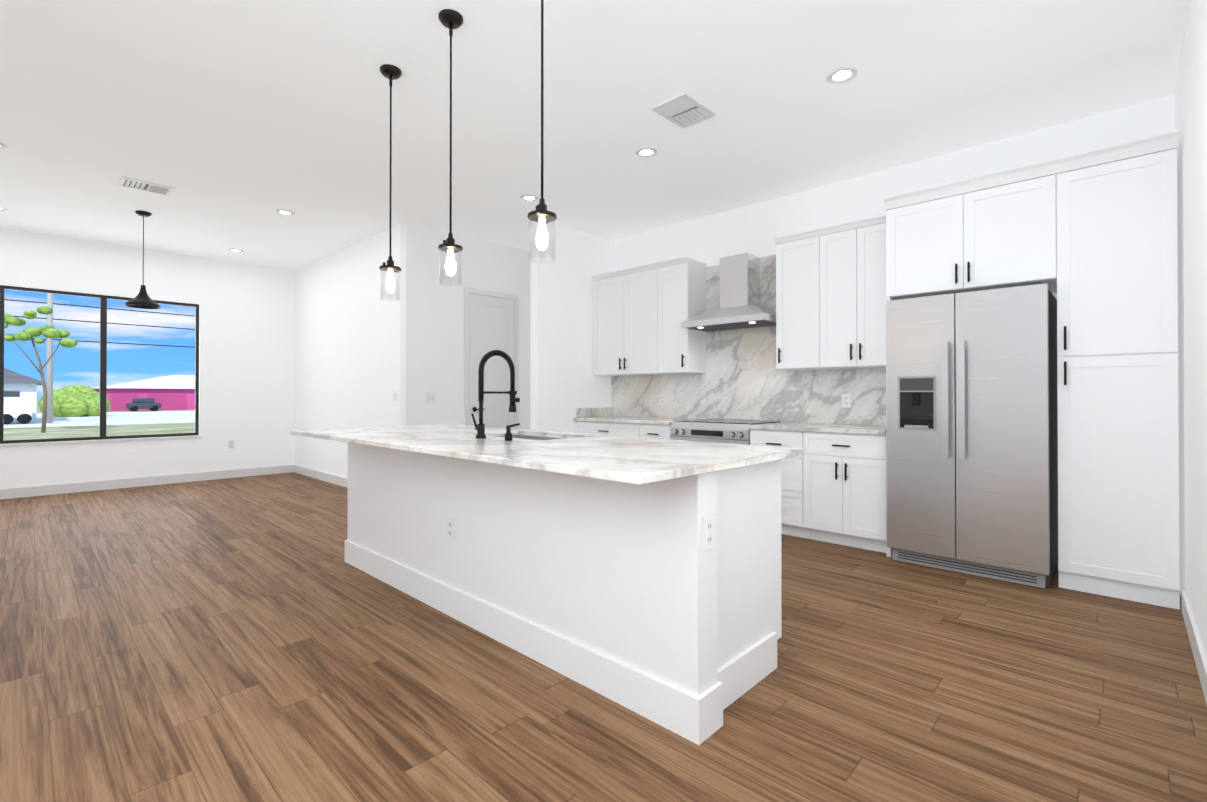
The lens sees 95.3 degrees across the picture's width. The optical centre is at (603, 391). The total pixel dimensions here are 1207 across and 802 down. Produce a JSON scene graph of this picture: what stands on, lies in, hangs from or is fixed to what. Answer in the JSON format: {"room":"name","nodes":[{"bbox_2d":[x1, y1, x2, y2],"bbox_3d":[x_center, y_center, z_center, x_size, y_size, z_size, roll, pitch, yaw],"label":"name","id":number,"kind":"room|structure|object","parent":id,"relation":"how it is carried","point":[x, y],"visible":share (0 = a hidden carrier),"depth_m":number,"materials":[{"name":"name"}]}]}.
{"room":"kitchen","nodes":[
{"label":"kitchen","id":0,"kind":"room"},
{"bbox_2d":[0,228,294,488],"bbox_3d":[-6.243,-0.316,6.812,0.120,3.050,4.610,0,0,43],"label":"wall","id":1,"kind":"structure","parent":0,"point":[246,349],"depth_m":7.52,"materials":[{"name":"white paint"}]},
{"bbox_2d":[0,285,198,443],"bbox_3d":[-6.191,-0.305,6.880,0.040,1.790,1.840,0,0,43],"label":"window","id":2,"kind":"structure","parent":1,"relation":"in","point":[103,352],"depth_m":6.82,"materials":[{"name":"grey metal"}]},
{"bbox_2d":[0,435,201,445],"bbox_3d":[-6.150,0.602,6.835,0.075,0.025,1.880,0,0,43],"label":"window sill","id":3,"kind":"structure","parent":1,"relation":"attached to","point":[81,441],"depth_m":6.72,"materials":[{"name":"white paint"}]},
{"bbox_2d":[0,465,291,499],"bbox_3d":[-6.184,1.152,6.768,0.014,0.115,4.340,0,0,43],"label":"baseboard","id":4,"kind":"structure","parent":1,"relation":"attached to","point":[20,492],"depth_m":7.00,"materials":[{"name":"white paint"}]},
{"bbox_2d":[228,440,234,448],"bbox_3d":[-5.250,0.745,7.759,0.008,0.118,0.075,0,0,43],"label":"outlet","id":5,"kind":"object","parent":1,"relation":"attached to","point":[231,444],"visible":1,"depth_m":7.76,"materials":[{"name":"white plastic"}]},
{"bbox_2d":[294,223,400,477],"bbox_3d":[-3.417,-0.313,7.228,3.410,3.050,0.120,0,0,43],"label":"wall","id":6,"kind":"structure","parent":0,"point":[347,351],"depth_m":7.05,"materials":[{"name":"white paint"}]},
{"bbox_2d":[292,465,347,487],"bbox_3d":[-3.404,1.154,7.115,3.514,0.115,0.014,0,0,43],"label":"baseboard","id":7,"kind":"structure","parent":6,"relation":"attached to","point":[338,480],"depth_m":7.55,"materials":[{"name":"white paint"}]},
{"bbox_2d":[393,391,397,400],"bbox_3d":[-2.305,0.045,6.081,0.121,0.118,0.010,0,0,43],"label":"light switch","id":8,"kind":"object","parent":6,"relation":"attached to","point":[395,395],"visible":1,"depth_m":6.07,"materials":[{"name":"white plastic"}]},
{"bbox_2d":[400,221,529,429],"bbox_3d":[-1.452,-0.316,6.737,0.120,3.050,2.110,0,0,43],"label":"wall","id":9,"kind":"structure","parent":0,"point":[431,334],"depth_m":6.25,"materials":[{"name":"white paint"}]},
{"bbox_2d":[425,392,434,402],"bbox_3d":[-1.930,0.066,6.134,0.010,0.118,0.121,0,0,43],"label":"light switch","id":10,"kind":"object","parent":9,"relation":"attached to","point":[429,397],"visible":1,"depth_m":6.13,"materials":[{"name":"white plastic"}]},
{"bbox_2d":[464,287,518,428],"bbox_3d":[-1.343,-0.013,6.714,0.063,2.436,0.790,0,0,43],"label":"pantry door","id":11,"kind":"structure","parent":9,"relation":"in","point":[491,323],"depth_m":6.71,"materials":[{"name":"white paint"}]},
{"bbox_2d":[530,221,611,432],"bbox_3d":[-0.341,-0.318,6.325,0.120,3.050,1.180,0,0,43],"label":"wall","id":12,"kind":"structure","parent":0,"point":[565,382],"depth_m":6.14,"materials":[{"name":"white paint"}]},
{"bbox_2d":[0,0,1189,270],"bbox_3d":[-2.065,-1.905,4.317,9.630,0.100,6.720,0,0,43],"label":"ceiling","id":13,"kind":"structure","parent":0,"point":[234,124],"depth_m":3.53,"materials":[{"name":"white paint"}]},
{"bbox_2d":[0,143,6,148],"bbox_3d":[-4.574,-1.851,4.104,0.170,0.008,0.170,0,0,43],"label":"recessed light","id":14,"kind":"object","parent":13,"relation":"in","point":[3,146],"visible":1,"depth_m":4.14,"materials":[{"name":"white paint"}]},
{"bbox_2d":[125,210,160,308],"bbox_3d":[-4.736,-1.359,5.660,0.289,0.974,0.289,0,0,43],"label":"dining pendant light","id":15,"kind":"object","parent":13,"relation":"hanging from","point":[142,299],"visible":1,"depth_m":5.64,"materials":[{"name":"black metal"}]},
{"bbox_2d":[118,176,173,195],"bbox_3d":[-4.108,-1.844,4.944,0.270,0.013,0.360,0,0,43],"label":"ceiling vent","id":16,"kind":"object","parent":13,"relation":"in","point":[136,184],"visible":0.92,"depth_m":4.93,"materials":[{"name":"white metal"}]},
{"bbox_2d":[228,249,243,251],"bbox_3d":[-4.769,-1.834,7.140,0.170,0.008,0.170,0,0,43],"label":"recessed light","id":17,"kind":"object","parent":13,"relation":"in","point":[235,250],"visible":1,"depth_m":7.13,"materials":[{"name":"white paint"}]},
{"bbox_2d":[276,209,294,214],"bbox_3d":[-3.272,-1.842,5.653,0.170,0.008,0.170,0,0,43],"label":"recessed light","id":18,"kind":"object","parent":13,"relation":"in","point":[283,212],"visible":1,"depth_m":5.64,"materials":[{"name":"white paint"}]},
{"bbox_2d":[379,64,401,300],"bbox_3d":[-1.231,-1.196,3.179,0.120,1.329,0.121,0,0,43],"label":"pendant light","id":19,"kind":"object","parent":13,"relation":"hanging from","point":[390,72],"visible":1,"depth_m":3.17,"materials":[{"name":"clear glass"}]},
{"bbox_2d":[438,9,462,285],"bbox_3d":[-0.759,-1.198,2.732,0.120,1.329,0.121,0,0,43],"label":"pendant light","id":20,"kind":"object","parent":13,"relation":"hanging from","point":[451,19],"visible":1,"depth_m":2.73,"materials":[{"name":"clear glass"}]},
{"bbox_2d":[520,194,537,200],"bbox_3d":[-0.707,-1.845,5.234,0.170,0.008,0.170,0,0,43],"label":"recessed light","id":21,"kind":"object","parent":13,"relation":"in","point":[527,197],"visible":1,"depth_m":5.22,"materials":[{"name":"white paint"}]},
{"bbox_2d":[527,0,556,263],"bbox_3d":[-0.251,-1.201,2.251,0.120,1.329,0.121,0,0,43],"label":"pendant light","id":22,"kind":"object","parent":13,"relation":"hanging from","point":[541,215],"visible":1,"depth_m":2.25,"materials":[{"name":"clear glass"}]},
{"bbox_2d":[635,147,656,156],"bbox_3d":[0.332,-1.850,4.251,0.170,0.008,0.170,0,0,43],"label":"recessed light","id":23,"kind":"object","parent":13,"relation":"in","point":[646,152],"visible":1,"depth_m":4.24,"materials":[{"name":"white paint"}]},
{"bbox_2d":[651,92,715,128],"bbox_3d":[0.532,-1.851,3.634,0.270,0.013,0.360,0,0,43],"label":"ceiling vent","id":24,"kind":"object","parent":13,"relation":"in","point":[683,110],"visible":1,"depth_m":3.62,"materials":[{"name":"white metal"}]},
{"bbox_2d":[826,66,857,83],"bbox_3d":[1.399,-1.856,3.226,0.170,0.008,0.170,0,0,43],"label":"recessed light","id":25,"kind":"object","parent":13,"relation":"in","point":[841,74],"visible":1,"depth_m":3.22,"materials":[{"name":"white paint"}]},
{"bbox_2d":[0,472,1206,801],"bbox_3d":[-2.065,1.245,4.299,9.630,0.100,6.720,0,0,43],"label":"floor","id":26,"kind":"structure","parent":0,"point":[252,638],"depth_m":2.19,"materials":[{"name":"brown wood"}]},
{"bbox_2d":[345,435,781,744],"bbox_3d":[-0.488,0.733,3.128,2.943,0.910,0.762,0,0,43],"label":"kitchen island","id":27,"kind":"object","parent":26,"relation":"on","point":[634,598],"visible":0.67,"depth_m":2.26,"materials":[{"name":"white paint"}]},
{"bbox_2d":[446,516,454,540],"bbox_3d":[-0.814,0.727,2.925,0.075,0.118,0.008,0,0,43],"label":"outlet","id":28,"kind":"object","parent":27,"relation":"attached to","point":[450,528],"visible":1,"depth_m":2.92,"materials":[{"name":"white plastic"}]},
{"bbox_2d":[290,424,803,484],"bbox_3d":[-0.601,0.263,3.008,3.006,0.026,1.114,0,0,43],"label":"island countertop","id":29,"kind":"structure","parent":27,"relation":"on","point":[634,460],"depth_m":2.34,"materials":[{"name":"stone"}]},
{"bbox_2d":[471,350,519,437],"bbox_3d":[-0.593,0.008,3.055,0.089,0.482,0.283,0,0,43],"label":"faucet","id":30,"kind":"object","parent":29,"relation":"on","point":[480,426],"visible":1,"depth_m":2.98,"materials":[{"name":"black metal"}]},
{"bbox_2d":[505,423,519,440],"bbox_3d":[-0.468,0.205,2.828,0.039,0.086,0.091,0,0,43],"label":"soap dispenser","id":31,"kind":"object","parent":29,"relation":"on","point":[508,435],"visible":1,"depth_m":2.80,"materials":[{"name":"black metal"}]},
{"bbox_2d":[702,514,714,551],"bbox_3d":[0.365,0.486,1.903,0.008,0.118,0.075,0,0,43],"label":"outlet","id":32,"kind":"object","parent":27,"relation":"attached to","point":[708,532],"visible":1,"depth_m":1.90,"materials":[{"name":"white plastic"}]},
{"bbox_2d":[575,421,630,436],"bbox_3d":[0.260,0.767,6.120,1.017,0.876,0.638,0,0,43],"label":"base cabinet","id":33,"kind":"object","parent":26,"relation":"on","point":[585,427],"depth_m":5.93,"materials":[{"name":"white paint"}]},
{"bbox_2d":[573,416,885,434],"bbox_3d":[1.072,0.303,5.340,3.276,0.035,0.658,0,0,43],"label":"countertop","id":34,"kind":"structure","parent":33,"relation":"on","point":[842,428],"depth_m":4.62,"materials":[{"name":"stone"}]},
{"bbox_2d":[631,423,672,438],"bbox_3d":[0.704,0.765,5.700,0.449,0.876,0.638,0,0,43],"label":"base cabinet","id":35,"kind":"object","parent":26,"relation":"on","point":[656,431],"depth_m":5.49,"materials":[{"name":"white paint"}]},
{"bbox_2d":[670,418,780,444],"bbox_3d":[1.139,0.735,5.220,0.832,0.930,0.691,0,0,43],"label":"range","id":36,"kind":"object","parent":26,"relation":"on","point":[728,431],"visible":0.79,"depth_m":5.03,"materials":[{"name":"silver metal"}]},
{"bbox_2d":[750,429,798,536],"bbox_3d":[1.671,0.759,4.784,0.529,0.876,0.638,0,0,43],"label":"base cabinet","id":37,"kind":"object","parent":26,"relation":"on","point":[760,437],"depth_m":4.52,"materials":[{"name":"white paint"}]},
{"bbox_2d":[799,431,886,552],"bbox_3d":[2.044,0.757,4.431,0.618,0.876,0.638,0,0,43],"label":"base cabinet","id":38,"kind":"object","parent":26,"relation":"on","point":[833,487],"depth_m":4.20,"materials":[{"name":"white paint"}]},
{"bbox_2d":[886,281,1057,587],"bbox_3d":[2.546,0.262,3.812,0.887,1.850,0.815,0,0,43],"label":"fridge","id":39,"kind":"object","parent":26,"relation":"on","point":[972,445],"visible":1,"depth_m":3.52,"materials":[{"name":"silver metal"}]},
{"bbox_2d":[1051,130,1179,609],"bbox_3d":[3.152,-0.105,3.387,0.510,2.590,0.638,0,0,43],"label":"tall cabinet","id":40,"kind":"object","parent":26,"relation":"on","point":[1089,238],"depth_m":3.15,"materials":[{"name":"white paint"}]},
{"bbox_2d":[612,95,1174,425],"bbox_3d":[1.486,-0.323,5.490,6.100,3.050,0.120,0,0,43],"label":"wall","id":41,"kind":"structure","parent":0,"point":[753,229],"depth_m":4.73,"materials":[{"name":"white paint"}]},
{"bbox_2d":[591,264,650,375],"bbox_3d":[0.370,-0.771,6.225,1.008,1.156,0.348,0,0,43],"label":"upper cabinet","id":42,"kind":"object","parent":41,"relation":"attached to","point":[622,299],"depth_m":6.13,"materials":[{"name":"white paint"}]},
{"bbox_2d":[651,257,706,374],"bbox_3d":[0.807,-0.774,5.811,0.438,1.156,0.348,0,0,43],"label":"upper cabinet","id":43,"kind":"object","parent":41,"relation":"attached to","point":[678,286],"depth_m":5.68,"materials":[{"name":"white paint"}]},
{"bbox_2d":[681,253,775,331],"bbox_3d":[1.247,-0.966,5.278,0.890,0.687,0.478,0,0,43],"label":"range hood","id":44,"kind":"object","parent":41,"relation":"attached to","point":[740,307],"visible":0.98,"depth_m":5.24,"materials":[{"name":"silver metal"}]},
{"bbox_2d":[576,254,885,424],"bbox_3d":[1.089,-0.512,5.363,3.276,1.593,0.608,0,0,43],"label":"backsplash","id":45,"kind":"structure","parent":41,"relation":"attached to","point":[742,377],"depth_m":5.41,"materials":[{"name":"white stone"}]},
{"bbox_2d":[660,394,664,404],"bbox_3d":[0.658,0.086,6.155,0.075,0.118,0.008,0,0,43],"label":"outlet","id":46,"kind":"object","parent":45,"relation":"attached to","point":[662,399],"visible":1,"depth_m":6.15,"materials":[{"name":"white plastic"}]},
{"bbox_2d":[842,394,850,407],"bbox_3d":[2.110,0.078,4.780,0.075,0.118,0.008,0,0,43],"label":"outlet","id":47,"kind":"object","parent":45,"relation":"attached to","point":[846,400],"visible":1,"depth_m":4.78,"materials":[{"name":"white plastic"}]},
{"bbox_2d":[775,231,810,369],"bbox_3d":[1.814,-0.779,4.857,0.448,1.156,0.348,0,0,43],"label":"upper cabinet","id":48,"kind":"object","parent":41,"relation":"attached to","point":[793,252],"depth_m":4.78,"materials":[{"name":"white paint"}]},
{"bbox_2d":[811,215,885,369],"bbox_3d":[2.129,-0.781,4.559,0.658,1.156,0.348,0,0,43],"label":"upper cabinet","id":49,"kind":"object","parent":41,"relation":"attached to","point":[830,297],"depth_m":4.45,"materials":[{"name":"white paint"}]},
{"bbox_2d":[883,159,1054,300],"bbox_3d":[2.618,-1.042,3.898,0.960,0.710,0.638,0,0,43],"label":"upper cabinet","id":50,"kind":"object","parent":41,"relation":"attached to","point":[985,231],"depth_m":3.63,"materials":[{"name":"white paint"}]},
{"bbox_2d":[1174,0,1206,657],"bbox_3d":[1.347,-0.349,0.995,0.120,3.050,6.600,0,0,43],"label":"wall","id":51,"kind":"structure","parent":0,"point":[1190,104],"depth_m":2.56,"materials":[{"name":"white paint"}]},
{"bbox_2d":[1181,590,1206,704],"bbox_3d":[1.136,1.118,0.862,0.014,0.115,5.830,0,0,43],"label":"baseboard","id":52,"kind":"structure","parent":51,"relation":"attached to","point":[1200,659],"depth_m":2.42,"materials":[{"name":"white paint"}]},
{"label":"outside","id":53,"kind":"structure","parent":0,"visible":0},
{"bbox_2d":[4,401,194,439],"bbox_3d":[-62.126,2.266,86.461,190.575,0.300,200.000,0,0,43],"label":"ground","id":54,"kind":"structure","parent":53,"point":[137,422],"depth_m":29.20,"materials":[{"name":"white concrete"}]},
{"bbox_2d":[4,397,31,423],"bbox_3d":[-33.344,1.049,31.182,1.700,1.500,1.300,0,0,43],"label":"van","id":55,"kind":"object","parent":54,"relation":"on","point":[19,409],"depth_m":30.71,"materials":[{"name":"white metal"}]},
{"bbox_2d":[4,368,45,422],"bbox_3d":[-39.276,-0.295,32.125,7.500,4.200,9.500,0,0,43],"label":"house","id":56,"kind":"structure","parent":54,"relation":"on","point":[16,384],"depth_m":32.58,"materials":[{"name":"white"}]},
{"bbox_2d":[4,306,76,432],"bbox_3d":[-24.289,-0.973,23.545,0.860,5.461,2.542,0,0,43],"label":"tree","id":57,"kind":"object","parent":54,"relation":"on","point":[46,331],"depth_m":23.57,"materials":[{"name":"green plant"}]},
{"bbox_2d":[38,384,110,416],"bbox_3d":[-40.241,0.741,41.916,3.288,2.660,4.000,0,0,43],"label":"bushes","id":58,"kind":"object","parent":54,"relation":"on","point":[76,400],"depth_m":41.11,"materials":[{"name":"green plant"}]},
{"bbox_2d":[4,293,194,422],"bbox_3d":[-19.133,-3.092,45.775,0.320,9.950,200.000,0,0,43],"label":"pole","id":59,"kind":"object","parent":54,"relation":"on","point":[49,371],"depth_m":31.93,"materials":[{"name":"light grey concrete"},{"name":"black cable"}]},
{"bbox_2d":[126,398,160,410],"bbox_3d":[-46.274,1.288,55.340,1.700,1.300,2.600,0,0,43],"label":"car","id":60,"kind":"object","parent":54,"relation":"on","point":[151,404],"depth_m":54.79,"materials":[{"name":"grey"}]},
{"bbox_2d":[92,375,194,410],"bbox_3d":[-49.879,-0.003,65.647,14.000,4.000,16.400,0,0,43],"label":"house","id":61,"kind":"structure","parent":54,"relation":"on","point":[173,392],"depth_m":59.20,"materials":[{"name":"pink"}]}
]}

